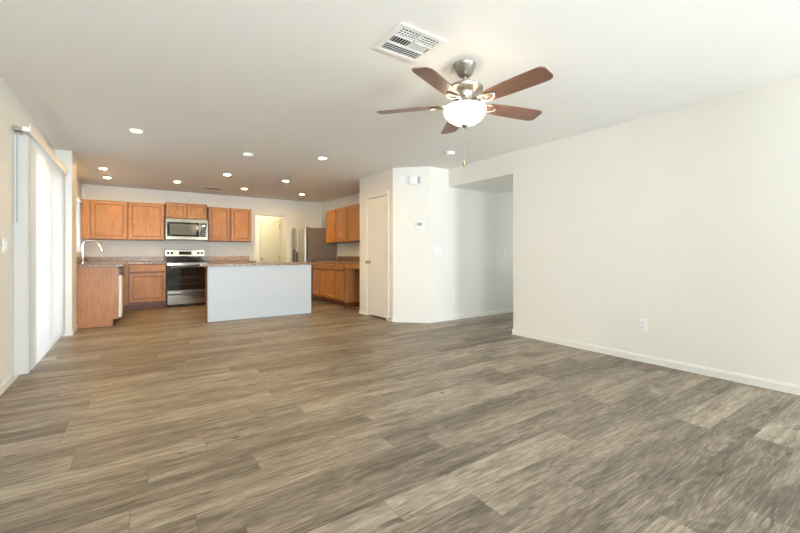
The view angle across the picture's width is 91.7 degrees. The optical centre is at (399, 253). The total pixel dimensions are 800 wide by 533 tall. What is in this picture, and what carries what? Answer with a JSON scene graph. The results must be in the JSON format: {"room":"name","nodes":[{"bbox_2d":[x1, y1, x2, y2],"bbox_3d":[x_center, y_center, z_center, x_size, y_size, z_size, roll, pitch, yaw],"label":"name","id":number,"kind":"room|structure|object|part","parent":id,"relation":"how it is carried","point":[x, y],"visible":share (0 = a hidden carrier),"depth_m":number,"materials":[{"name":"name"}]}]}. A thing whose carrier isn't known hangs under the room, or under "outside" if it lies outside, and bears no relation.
{"room":"empty living room","nodes":[
{"label":"empty living room","id":0,"kind":"room"},
{"bbox_2d":[0,77,81,383],"bbox_3d":[-2.737,-0.145,2.509,0.310,2.450,12.330,0,0,-34],"label":"wall","id":1,"kind":"structure","parent":0,"point":[12,113],"depth_m":3.25,"materials":[{"name":"white paint"}]},
{"bbox_2d":[3,238,7,252],"bbox_3d":[-3.160,-0.070,3.110,0.010,0.116,0.118,0,0,-34],"label":"light switch","id":2,"kind":"object","parent":1,"relation":"attached to","point":[5,240],"visible":1,"depth_m":3.10,"materials":[{"name":"white plastic"}]},
{"bbox_2d":[0,372,18,394],"bbox_3d":[-1.382,1.044,0.509,0.012,0.072,7.200,0,0,-34],"label":"baseboard","id":3,"kind":"structure","parent":1,"relation":"attached to","point":[10,379],"depth_m":3.13,"materials":[{"name":"white paint"}]},
{"bbox_2d":[13,124,66,376],"bbox_3d":[-3.826,-0.029,4.187,0.124,2.167,2.190,0,0,-34],"label":"vertical blind","id":4,"kind":"object","parent":1,"relation":"attached to","point":[39,179],"visible":1,"depth_m":3.70,"materials":[{"name":"white paint"}]},
{"bbox_3d":[-3.814,-1.075,4.219,0.060,0.040,2.130,0,0,-34],"label":"head rail","id":5,"kind":"part","parent":4,"relation":"part of","materials":[{"name":"white paint"}]},
{"bbox_2d":[62,325,77,335],"bbox_3d":[-4.557,1.044,5.309,0.182,0.072,0.492,0,0,-34],"label":"baseboard","id":6,"kind":"object","parent":1,"relation":"attached to","point":[67,332],"visible":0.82,"depth_m":5.15,"materials":[{"name":"white paint"}]},
{"bbox_2d":[77,195,82,252],"bbox_3d":[-5.556,-0.515,6.650,0.044,1.010,1.590,0,0,-34],"label":"window blind","id":7,"kind":"object","parent":1,"relation":"attached to","point":[79,199],"visible":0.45,"depth_m":7.04,"materials":[{"name":"white paint"}]},
{"bbox_3d":[-5.851,-0.490,7.084,0.002,0.940,0.002,0,0,-34],"label":"lift cord","id":8,"kind":"part","parent":7,"relation":"part of","materials":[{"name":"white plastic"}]},
{"bbox_2d":[77,257,163,262],"bbox_3d":[-4.936,0.105,6.930,1.379,0.100,2.542,0,0,-34],"label":"backsplash","id":9,"kind":"structure","parent":1,"relation":"attached to","point":[89,259],"depth_m":7.90,"materials":[{"name":"brown stone"}]},
{"bbox_2d":[82,184,321,261],"bbox_3d":[-4.206,-0.145,9.031,5.240,2.450,0.100,0,0,-34],"label":"wall","id":10,"kind":"structure","parent":0,"point":[299,214],"depth_m":8.70,"materials":[{"name":"white paint"}]},
{"bbox_2d":[80,199,164,240],"bbox_3d":[-5.561,-0.662,7.838,1.367,0.760,0.337,0,0,-34],"label":"upper cabinet","id":11,"kind":"object","parent":10,"relation":"attached to","point":[101,219],"visible":0.94,"depth_m":7.68,"materials":[{"name":"brown wood"}]},
{"bbox_3d":[-5.677,-0.661,7.572,0.565,0.734,0.030,0,0,-34],"label":"door","id":12,"kind":"part","parent":11,"relation":"part of","materials":[{"name":"brown wood"}]},
{"bbox_3d":[-5.172,-0.661,7.918,0.606,0.734,0.030,0,0,-34],"label":"door","id":13,"kind":"part","parent":11,"relation":"part of","materials":[{"name":"brown wood"}]},
{"bbox_2d":[165,202,206,219],"bbox_3d":[-4.660,-0.918,8.453,0.786,0.333,0.337,0,0,-34],"label":"upper cabinet","id":14,"kind":"object","parent":10,"relation":"attached to","point":[172,210],"visible":0.97,"depth_m":8.30,"materials":[{"name":"brown wood"}]},
{"bbox_3d":[-4.733,-0.917,8.217,0.372,0.307,0.030,0,0,-34],"label":"door","id":15,"kind":"part","parent":14,"relation":"part of","materials":[{"name":"brown wood"}]},
{"bbox_2d":[165,218,207,240],"bbox_3d":[-4.629,-0.520,8.407,0.786,0.456,0.443,0,0,-34],"label":"microwave","id":16,"kind":"object","parent":14,"relation":"attached to","point":[176,229],"visible":0.99,"depth_m":8.26,"materials":[{"name":"silver metal"}]},
{"bbox_3d":[-4.599,-0.520,8.232,0.593,0.296,0.017,0,0,-34],"label":"door","id":17,"kind":"part","parent":16,"relation":"part of","materials":[{"name":"black glass"}]},
{"bbox_3d":[-4.281,-0.520,8.449,0.119,0.296,0.017,0,0,-34],"label":"control panel","id":18,"kind":"part","parent":16,"relation":"part of","materials":[{"name":"black glass"}]},
{"bbox_3d":[-4.414,-0.917,8.435,0.372,0.307,0.030,0,0,-34],"label":"door","id":19,"kind":"part","parent":14,"relation":"part of","materials":[{"name":"brown wood"}]},
{"bbox_2d":[204,256,248,260],"bbox_3d":[-4.036,0.105,9.072,0.972,0.100,0.019,0,0,-34],"label":"backsplash","id":20,"kind":"structure","parent":10,"relation":"attached to","point":[206,258],"depth_m":9.04,"materials":[{"name":"brown stone"}]},
{"bbox_2d":[206,207,250,241],"bbox_3d":[-3.943,-0.662,8.943,0.924,0.760,0.337,0,0,-34],"label":"upper cabinet","id":21,"kind":"object","parent":10,"relation":"attached to","point":[224,224],"visible":0.98,"depth_m":8.79,"materials":[{"name":"brown wood"}]},
{"bbox_3d":[-4.048,-0.661,8.685,0.420,0.734,0.030,0,0,-34],"label":"door","id":22,"kind":"part","parent":21,"relation":"part of","materials":[{"name":"brown wood"}]},
{"bbox_3d":[-3.664,-0.661,8.947,0.430,0.734,0.030,0,0,-34],"label":"door","id":23,"kind":"part","parent":21,"relation":"part of","materials":[{"name":"brown wood"}]},
{"bbox_2d":[254,214,286,261],"bbox_3d":[-3.208,0.053,9.643,0.786,2.053,0.016,0,0,-34],"label":"trim","id":24,"kind":"structure","parent":10,"relation":"attached to","point":[254,214],"depth_m":9.63,"materials":[{"name":"white paint"}]},
{"bbox_2d":[255,215,284,262],"bbox_3d":[-3.454,-0.145,10.314,1.800,2.450,1.170,0,0,-34],"label":"wall","id":25,"kind":"structure","parent":0,"point":[257,217],"depth_m":10.77,"materials":[{"name":"white paint"}]},
{"bbox_2d":[260,219,279,262],"bbox_3d":[-3.582,0.060,10.740,0.540,2.020,0.118,0,0,-34],"label":"door","id":26,"kind":"structure","parent":25,"relation":"in","point":[269,229],"depth_m":10.73,"materials":[{"name":"beige paint"}]},
{"bbox_2d":[322,193,359,259],"bbox_3d":[-0.667,-0.145,8.406,0.100,2.450,4.925,0,0,-34],"label":"wall","id":27,"kind":"structure","parent":0,"point":[343,249],"depth_m":9.29,"materials":[{"name":"white paint"}]},
{"bbox_2d":[326,209,336,242],"bbox_3d":[-1.512,-0.653,9.268,0.317,0.777,0.568,0,0,-34],"label":"upper cabinet","id":28,"kind":"object","parent":27,"relation":"attached to","point":[330,215],"visible":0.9,"depth_m":9.15,"materials":[{"name":"brown wood"}]},
{"bbox_2d":[336,204,359,242],"bbox_3d":[-1.012,-0.653,8.536,0.317,0.777,1.198,0,0,-34],"label":"upper cabinet","id":29,"kind":"object","parent":27,"relation":"attached to","point":[347,218],"visible":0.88,"depth_m":8.41,"materials":[{"name":"brown wood"}]},
{"bbox_3d":[-1.305,-0.652,8.710,0.030,0.751,0.534,0,0,-34],"label":"door","id":30,"kind":"part","parent":29,"relation":"part of","materials":[{"name":"brown wood"}]},
{"bbox_3d":[-0.966,-0.652,8.213,0.030,0.751,0.590,0,0,-34],"label":"door","id":31,"kind":"part","parent":29,"relation":"part of","materials":[{"name":"brown wood"}]},
{"bbox_2d":[360,166,428,317],"bbox_3d":[0.000,-0.145,6.676,0.750,2.450,1.515,0,0,-34],"label":"wall","id":32,"kind":"structure","parent":0,"point":[408,204],"depth_m":6.14,"materials":[{"name":"white paint"}]},
{"bbox_2d":[338,256,359,260],"bbox_3d":[-0.831,0.105,8.535,0.019,0.100,2.486,0,0,-34],"label":"backsplash","id":33,"kind":"structure","parent":32,"relation":"attached to","point":[346,258],"depth_m":9.02,"materials":[{"name":"brown stone"}]},
{"bbox_2d":[365,196,385,317],"bbox_3d":[-0.404,0.049,6.579,0.112,2.015,0.641,0,0,-34],"label":"door","id":34,"kind":"structure","parent":32,"relation":"in","point":[376,261],"depth_m":6.58,"materials":[{"name":"white paint"}]},
{"bbox_2d":[365,190,388,320],"bbox_3d":[-0.364,0.025,6.611,0.104,2.110,0.770,0,0,-34],"label":"trim","id":35,"kind":"structure","parent":32,"relation":"attached to","point":[380,194],"depth_m":6.46,"materials":[{"name":"white paint"}]},
{"bbox_2d":[359,309,428,322],"bbox_3d":[-0.237,1.044,6.464,1.579,0.072,0.301,0,0,41],"label":"baseboard","id":36,"kind":"structure","parent":32,"relation":"attached to","point":[393,319],"depth_m":6.12,"materials":[{"name":"white paint"}]},
{"bbox_2d":[400,176,404,183],"bbox_3d":[0.038,-1.170,6.144,0.076,0.124,0.008,0,0,11],"label":"cover","id":37,"kind":"object","parent":32,"relation":"attached to","point":[402,178],"visible":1,"depth_m":6.14,"materials":[{"name":"white plastic"}]},
{"bbox_2d":[409,176,419,184],"bbox_3d":[0.233,-1.155,6.088,0.170,0.124,0.046,0,0,11],"label":"door chime","id":38,"kind":"object","parent":32,"relation":"attached to","point":[413,180],"visible":1,"depth_m":6.07,"materials":[{"name":"white plastic"}]},
{"bbox_2d":[416,221,423,228],"bbox_3d":[0.312,-0.455,6.083,0.136,0.120,0.028,0,0,11],"label":"thermostat","id":39,"kind":"object","parent":32,"relation":"attached to","point":[419,224],"visible":1,"depth_m":6.07,"materials":[{"name":"white plastic"}]},
{"bbox_2d":[0,298,799,532],"bbox_3d":[0.306,1.130,5.447,8.650,0.100,13.750,0,0,-34],"label":"floor","id":40,"kind":"structure","parent":0,"point":[331,418],"depth_m":2.27,"materials":[{"name":"grey wood"}]},
{"bbox_2d":[77,267,118,328],"bbox_3d":[-4.530,0.637,5.711,0.630,0.885,0.019,0,0,-34],"label":"cabinet end panel","id":41,"kind":"object","parent":40,"relation":"on","point":[97,287],"visible":0.75,"depth_m":5.74,"materials":[{"name":"brown wood"}]},
{"bbox_2d":[113,267,122,324],"bbox_3d":[-4.683,0.640,5.988,0.660,0.879,0.598,0,0,-34],"label":"dishwasher","id":42,"kind":"object","parent":40,"relation":"on","point":[120,268],"visible":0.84,"depth_m":5.92,"materials":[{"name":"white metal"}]},
{"bbox_3d":[-4.436,0.645,6.157,0.045,0.640,0.598,0,0,-34],"label":"door","id":43,"kind":"part","parent":42,"relation":"part of","materials":[{"name":"white metal"}]},
{"bbox_3d":[-4.433,0.263,6.159,0.053,0.110,0.598,0,0,-34],"label":"control panel","id":44,"kind":"part","parent":42,"relation":"part of","materials":[{"name":"black plastic"}]},
{"bbox_2d":[115,266,124,319],"bbox_3d":[-5.120,0.637,6.610,0.680,0.885,0.908,0,0,-34],"label":"base cabinet","id":45,"kind":"object","parent":40,"relation":"on","point":[124,266],"visible":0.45,"depth_m":6.75,"materials":[{"name":"brown wood"}]},
{"bbox_3d":[-4.726,0.650,6.609,0.030,0.570,0.435,0,0,-34],"label":"door","id":46,"kind":"part","parent":45,"relation":"part of","materials":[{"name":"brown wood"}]},
{"bbox_3d":[-4.979,0.650,6.980,0.030,0.570,0.435,0,0,-34],"label":"door","id":47,"kind":"part","parent":45,"relation":"part of","materials":[{"name":"brown wood"}]},
{"bbox_2d":[123,264,165,309],"bbox_3d":[-5.183,0.637,7.883,0.708,0.885,0.686,0,0,-34],"label":"base cabinet","id":48,"kind":"object","parent":40,"relation":"on","point":[145,284],"visible":0.86,"depth_m":7.61,"materials":[{"name":"brown wood"}]},
{"bbox_3d":[-4.965,0.279,7.635,0.603,0.133,0.030,0,0,-34],"label":"drawer","id":49,"kind":"part","parent":48,"relation":"part of","materials":[{"name":"brown wood"}]},
{"bbox_3d":[-4.965,0.655,7.635,0.603,0.559,0.030,0,0,-34],"label":"door","id":50,"kind":"part","parent":48,"relation":"part of","materials":[{"name":"brown wood"}]},
{"bbox_2d":[165,250,208,306],"bbox_3d":[-4.545,0.495,8.267,0.766,1.170,0.760,0,0,-34],"label":"electric range","id":51,"kind":"object","parent":40,"relation":"on","point":[185,277],"visible":0.88,"depth_m":8.02,"materials":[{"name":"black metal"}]},
{"bbox_3d":[-4.372,0.489,8.013,0.750,0.491,0.040,0,0,-34],"label":"oven door","id":52,"kind":"part","parent":51,"relation":"part of","materials":[{"name":"black glass"}]},
{"bbox_3d":[-4.372,0.929,8.013,0.750,0.191,0.040,0,0,-34],"label":"drawer","id":53,"kind":"part","parent":51,"relation":"part of","materials":[{"name":"silver metal"}]},
{"bbox_3d":[-4.371,0.778,8.012,0.750,0.080,0.044,0,0,-34],"label":"door trim","id":54,"kind":"part","parent":51,"relation":"part of","materials":[{"name":"silver metal"}]},
{"bbox_2d":[165,261,208,262],"bbox_3d":[-4.545,0.164,8.266,0.766,0.023,0.632,0,0,-34],"label":"cooktop","id":55,"kind":"object","parent":51,"relation":"in","point":[165,261],"depth_m":8.01,"materials":[{"name":"black glass"}]},
{"bbox_3d":[-4.346,0.272,7.976,0.658,0.033,0.055,0,0,-34],"label":"handle","id":56,"kind":"part","parent":51,"relation":"part of","materials":[{"name":"silver metal"}]},
{"bbox_2d":[206,266,206,320],"bbox_3d":[-2.449,0.637,6.790,1.701,0.885,0.223,0,0,-34],"label":"base cabinet","id":57,"kind":"object","parent":40,"relation":"on","point":[206,266],"visible":0.05,"depth_m":6.29,"materials":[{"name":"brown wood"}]},
{"bbox_2d":[200,262,313,265],"bbox_3d":[-2.427,0.175,6.740,1.819,0.040,0.370,0,0,-34],"label":"countertop","id":58,"kind":"structure","parent":57,"relation":"on","point":[276,263],"depth_m":6.51,"materials":[{"name":"brown stone"}]},
{"bbox_2d":[207,265,310,321],"bbox_3d":[-2.356,0.637,6.655,1.709,0.885,0.101,0,0,-34],"label":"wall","id":59,"kind":"structure","parent":40,"relation":"on","point":[233,292],"depth_m":6.56,"materials":[{"name":"white paint"}]},
{"bbox_2d":[292,226,336,297],"bbox_3d":[-2.161,0.214,9.732,0.832,1.732,0.910,0,0,-34],"label":"refrigerator","id":60,"kind":"object","parent":40,"relation":"on","point":[309,244],"visible":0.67,"depth_m":9.34,"materials":[{"name":"grey metal"}]},
{"bbox_3d":[-2.617,0.175,9.743,0.068,1.630,0.376,0,0,-34],"label":"door","id":61,"kind":"part","parent":60,"relation":"part of","materials":[{"name":"silver metal"}]},
{"bbox_3d":[-2.358,0.175,9.364,0.068,1.630,0.526,0,0,-34],"label":"door","id":62,"kind":"part","parent":60,"relation":"part of","materials":[{"name":"silver metal"}]},
{"bbox_2d":[312,262,330,302],"bbox_3d":[-1.553,0.637,9.000,0.687,0.885,0.855,0,0,-34],"label":"base cabinet","id":63,"kind":"object","parent":40,"relation":"on","point":[319,271],"visible":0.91,"depth_m":8.83,"materials":[{"name":"brown wood"}]},
{"bbox_3d":[-1.943,0.268,8.989,0.030,0.112,0.393,0,0,-34],"label":"drawer","id":64,"kind":"part","parent":63,"relation":"part of","materials":[{"name":"brown wood"}]},
{"bbox_3d":[-1.943,0.651,8.989,0.030,0.587,0.393,0,0,-34],"label":"door","id":65,"kind":"part","parent":63,"relation":"part of","materials":[{"name":"brown wood"}]},
{"bbox_3d":[-1.701,0.268,8.634,0.030,0.112,0.382,0,0,-34],"label":"drawer","id":66,"kind":"part","parent":63,"relation":"part of","materials":[{"name":"brown wood"}]},
{"bbox_3d":[-1.701,0.651,8.634,0.030,0.587,0.382,0,0,-34],"label":"door","id":67,"kind":"part","parent":63,"relation":"part of","materials":[{"name":"brown wood"}]},
{"bbox_2d":[312,256,359,268],"bbox_3d":[-1.105,0.172,8.348,0.682,0.235,2.486,0,0,-34],"label":"countertop","id":68,"kind":"structure","parent":63,"relation":"on","point":[341,259],"depth_m":8.39,"materials":[{"name":"brown stone"}]},
{"bbox_3d":[-0.887,0.242,7.472,0.036,0.095,0.791,0,0,-34],"label":"desk apron","id":69,"kind":"part","parent":68,"relation":"part of","materials":[{"name":"brown wood"}]},
{"bbox_2d":[327,263,359,306],"bbox_3d":[-1.082,0.637,8.310,0.687,0.885,0.807,0,0,-34],"label":"base cabinet","id":70,"kind":"object","parent":40,"relation":"on","point":[343,284],"visible":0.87,"depth_m":7.95,"materials":[{"name":"brown wood"}]},
{"bbox_3d":[-1.464,0.651,8.288,0.030,0.587,0.376,0,0,-34],"label":"door","id":71,"kind":"part","parent":70,"relation":"part of","materials":[{"name":"brown wood"}]},
{"bbox_3d":[-1.464,0.268,8.288,0.030,0.112,0.376,0,0,-34],"label":"drawer","id":72,"kind":"part","parent":70,"relation":"part of","materials":[{"name":"brown wood"}]},
{"bbox_3d":[-1.237,0.651,7.955,0.030,0.587,0.346,0,0,-34],"label":"door","id":73,"kind":"part","parent":70,"relation":"part of","materials":[{"name":"brown wood"}]},
{"bbox_3d":[-1.237,0.268,7.955,0.030,0.112,0.346,0,0,-34],"label":"drawer","id":74,"kind":"part","parent":70,"relation":"part of","materials":[{"name":"brown wood"}]},
{"bbox_3d":[-0.843,0.588,7.988,0.655,0.785,0.006,0,0,-34],"label":"panel","id":75,"kind":"part","parent":70,"relation":"part of","materials":[{"name":"brown wood"}]},
{"bbox_3d":[-3.854,0.638,8.791,0.950,0.885,0.686,0,0,-34],"label":"base cabinet","id":76,"kind":"object","parent":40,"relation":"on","visible":0},
{"bbox_2d":[204,256,255,262],"bbox_3d":[-3.849,0.125,8.798,0.972,0.140,0.682,0,0,-34],"label":"countertop","id":77,"kind":"structure","parent":76,"relation":"on","point":[212,259],"depth_m":8.94,"materials":[{"name":"brown stone"}]},
{"bbox_2d":[0,0,799,202],"bbox_3d":[0.306,-1.420,5.447,8.650,0.100,13.750,0,0,-34],"label":"ceiling","id":78,"kind":"structure","parent":0,"point":[288,84],"depth_m":2.93,"materials":[{"name":"paint"}]},
{"bbox_2d":[128,128,143,132],"bbox_3d":[-2.930,-1.367,4.308,0.152,0.007,0.152,0,0,-34],"label":"recessed light","id":79,"kind":"object","parent":78,"relation":"in","point":[130,129],"visible":1,"depth_m":4.29,"materials":[{"name":"white paint"}]},
{"bbox_2d":[204,187,222,189],"bbox_3d":[-3.886,-1.363,8.075,0.340,0.014,0.170,0,0,-34],"label":"ceiling vent","id":80,"kind":"object","parent":78,"relation":"in","point":[204,187],"visible":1,"depth_m":8.06,"materials":[{"name":"metal"}]},
{"bbox_2d":[242,153,252,157],"bbox_3d":[-2.083,-1.349,5.315,0.140,0.041,0.140,0,0,-34],"label":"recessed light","id":81,"kind":"object","parent":78,"relation":"attached to","point":[248,155],"visible":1,"depth_m":5.28,"materials":[{"name":"white plastic"}]},
{"bbox_2d":[373,22,446,62],"bbox_3d":[0.060,-1.364,2.530,0.357,0.012,0.340,0,0,-34],"label":"ceiling vent","id":82,"kind":"object","parent":78,"relation":"in","point":[407,42],"visible":1,"depth_m":2.51,"materials":[{"name":"white metal"}]},
{"bbox_2d":[444,151,454,155],"bbox_3d":[0.668,-1.349,5.228,0.140,0.041,0.140,0,0,-34],"label":"smoke detector","id":83,"kind":"object","parent":78,"relation":"attached to","point":[447,153],"visible":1,"depth_m":5.18,"materials":[{"name":"white plastic"}]},
{"bbox_2d":[377,59,552,165],"bbox_3d":[0.502,-1.010,2.788,1.271,0.720,1.246,0,0,-34],"label":"ceiling fan","id":84,"kind":"object","parent":78,"relation":"hanging from","point":[466,110],"visible":1,"depth_m":2.71,"materials":[{"name":"brown wood"}]},
{"bbox_3d":[0.062,-1.082,2.916,0.473,0.006,0.148,0,12,15],"label":"blade","id":85,"kind":"part","parent":84,"relation":"part of","materials":[{"name":"brown wood"}]},
{"bbox_3d":[0.242,-1.082,2.454,0.148,0.006,0.473,14,8,32],"label":"blade","id":86,"kind":"part","parent":84,"relation":"part of","materials":[{"name":"brown wood"}]},
{"bbox_3d":[0.445,-1.082,3.230,0.148,0.006,0.473,-12,1,-3],"label":"blade","id":87,"kind":"part","parent":84,"relation":"part of","materials":[{"name":"brown wood"}]},
{"bbox_3d":[0.469,-0.999,2.809,0.300,0.124,0.300,0,0,-34],"label":"lamp shade","id":88,"kind":"part","parent":84,"relation":"part of","materials":[{"name":"white glass"}]},
{"bbox_3d":[0.862,-1.082,2.962,0.473,0.006,0.148,0,-12,-21],"label":"blade","id":89,"kind":"part","parent":84,"relation":"part of","materials":[{"name":"brown wood"}]},
{"bbox_3d":[0.737,-1.082,2.483,0.148,0.006,0.473,15,-10,-38],"label":"blade","id":90,"kind":"part","parent":84,"relation":"part of","materials":[{"name":"brown wood"}]},
{"bbox_2d":[429,166,512,317],"bbox_3d":[1.976,-0.145,7.168,3.750,2.450,0.100,0,0,-34],"label":"wall","id":91,"kind":"structure","parent":0,"point":[472,229],"depth_m":6.54,"materials":[{"name":"white paint"}]},
{"bbox_2d":[433,247,440,253],"bbox_3d":[0.595,-0.055,6.159,0.164,0.116,0.010,0,0,-34],"label":"light switch","id":92,"kind":"object","parent":91,"relation":"attached to","point":[436,250],"visible":1,"depth_m":6.15,"materials":[{"name":"white plastic"}]},
{"bbox_2d":[429,308,512,322],"bbox_3d":[1.986,1.044,7.107,3.704,0.072,0.012,0,0,-34],"label":"baseboard","id":93,"kind":"structure","parent":91,"relation":"attached to","point":[471,315],"depth_m":6.54,"materials":[{"name":"white paint"}]},
{"bbox_2d":[448,75,799,385],"bbox_3d":[3.329,-0.145,3.609,1.170,2.450,7.305,0,0,-34],"label":"wall","id":94,"kind":"structure","parent":0,"point":[685,220],"depth_m":3.67,"materials":[{"name":"white paint"}]},
{"bbox_2d":[639,319,646,330],"bbox_3d":[2.430,0.710,3.882,0.008,0.116,0.072,0,0,-34],"label":"wall outlet","id":95,"kind":"object","parent":94,"relation":"attached to","point":[642,322],"visible":1,"depth_m":3.88,"materials":[{"name":"white plastic"}]},
{"bbox_2d":[512,329,799,395],"bbox_3d":[4.526,1.044,3.735,3.312,0.072,5.862,0,0,-34],"label":"baseboard","id":96,"kind":"structure","parent":94,"relation":"attached to","point":[740,378],"depth_m":3.64,"materials":[{"name":"white paint"}]},
{"bbox_3d":[-5.667,0.588,7.383,0.648,0.785,0.966,0,0,-34],"label":"cabinet","id":97,"kind":"object","parent":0,"visible":0},
{"bbox_2d":[77,257,165,267],"bbox_3d":[-4.936,0.125,6.930,1.379,0.140,2.542,0,0,-34],"label":"countertop","id":98,"kind":"structure","parent":97,"relation":"on","point":[122,261],"depth_m":7.72,"materials":[{"name":"brown stone"}]},
{"bbox_2d":[81,240,103,262],"bbox_3d":[-5.123,-0.043,6.453,0.307,0.395,0.124,0,0,-34],"label":"kitchen faucet","id":99,"kind":"object","parent":98,"relation":"on","point":[86,241],"visible":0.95,"depth_m":6.41,"materials":[{"name":"silver metal"}]},
{"bbox_3d":[-5.154,-0.083,6.470,0.247,0.315,0.031,0,0,-34],"label":"spout","id":100,"kind":"part","parent":99,"relation":"part of","materials":[{"name":"silver metal"}]},
{"bbox_2d":[84,262,117,263],"bbox_3d":[-5.093,0.242,6.633,0.426,0.185,0.776,0,0,-34],"label":"sink","id":101,"kind":"object","parent":98,"relation":"in","point":[91,262],"visible":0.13,"depth_m":6.87,"materials":[{"name":"silver metal"}]}
]}

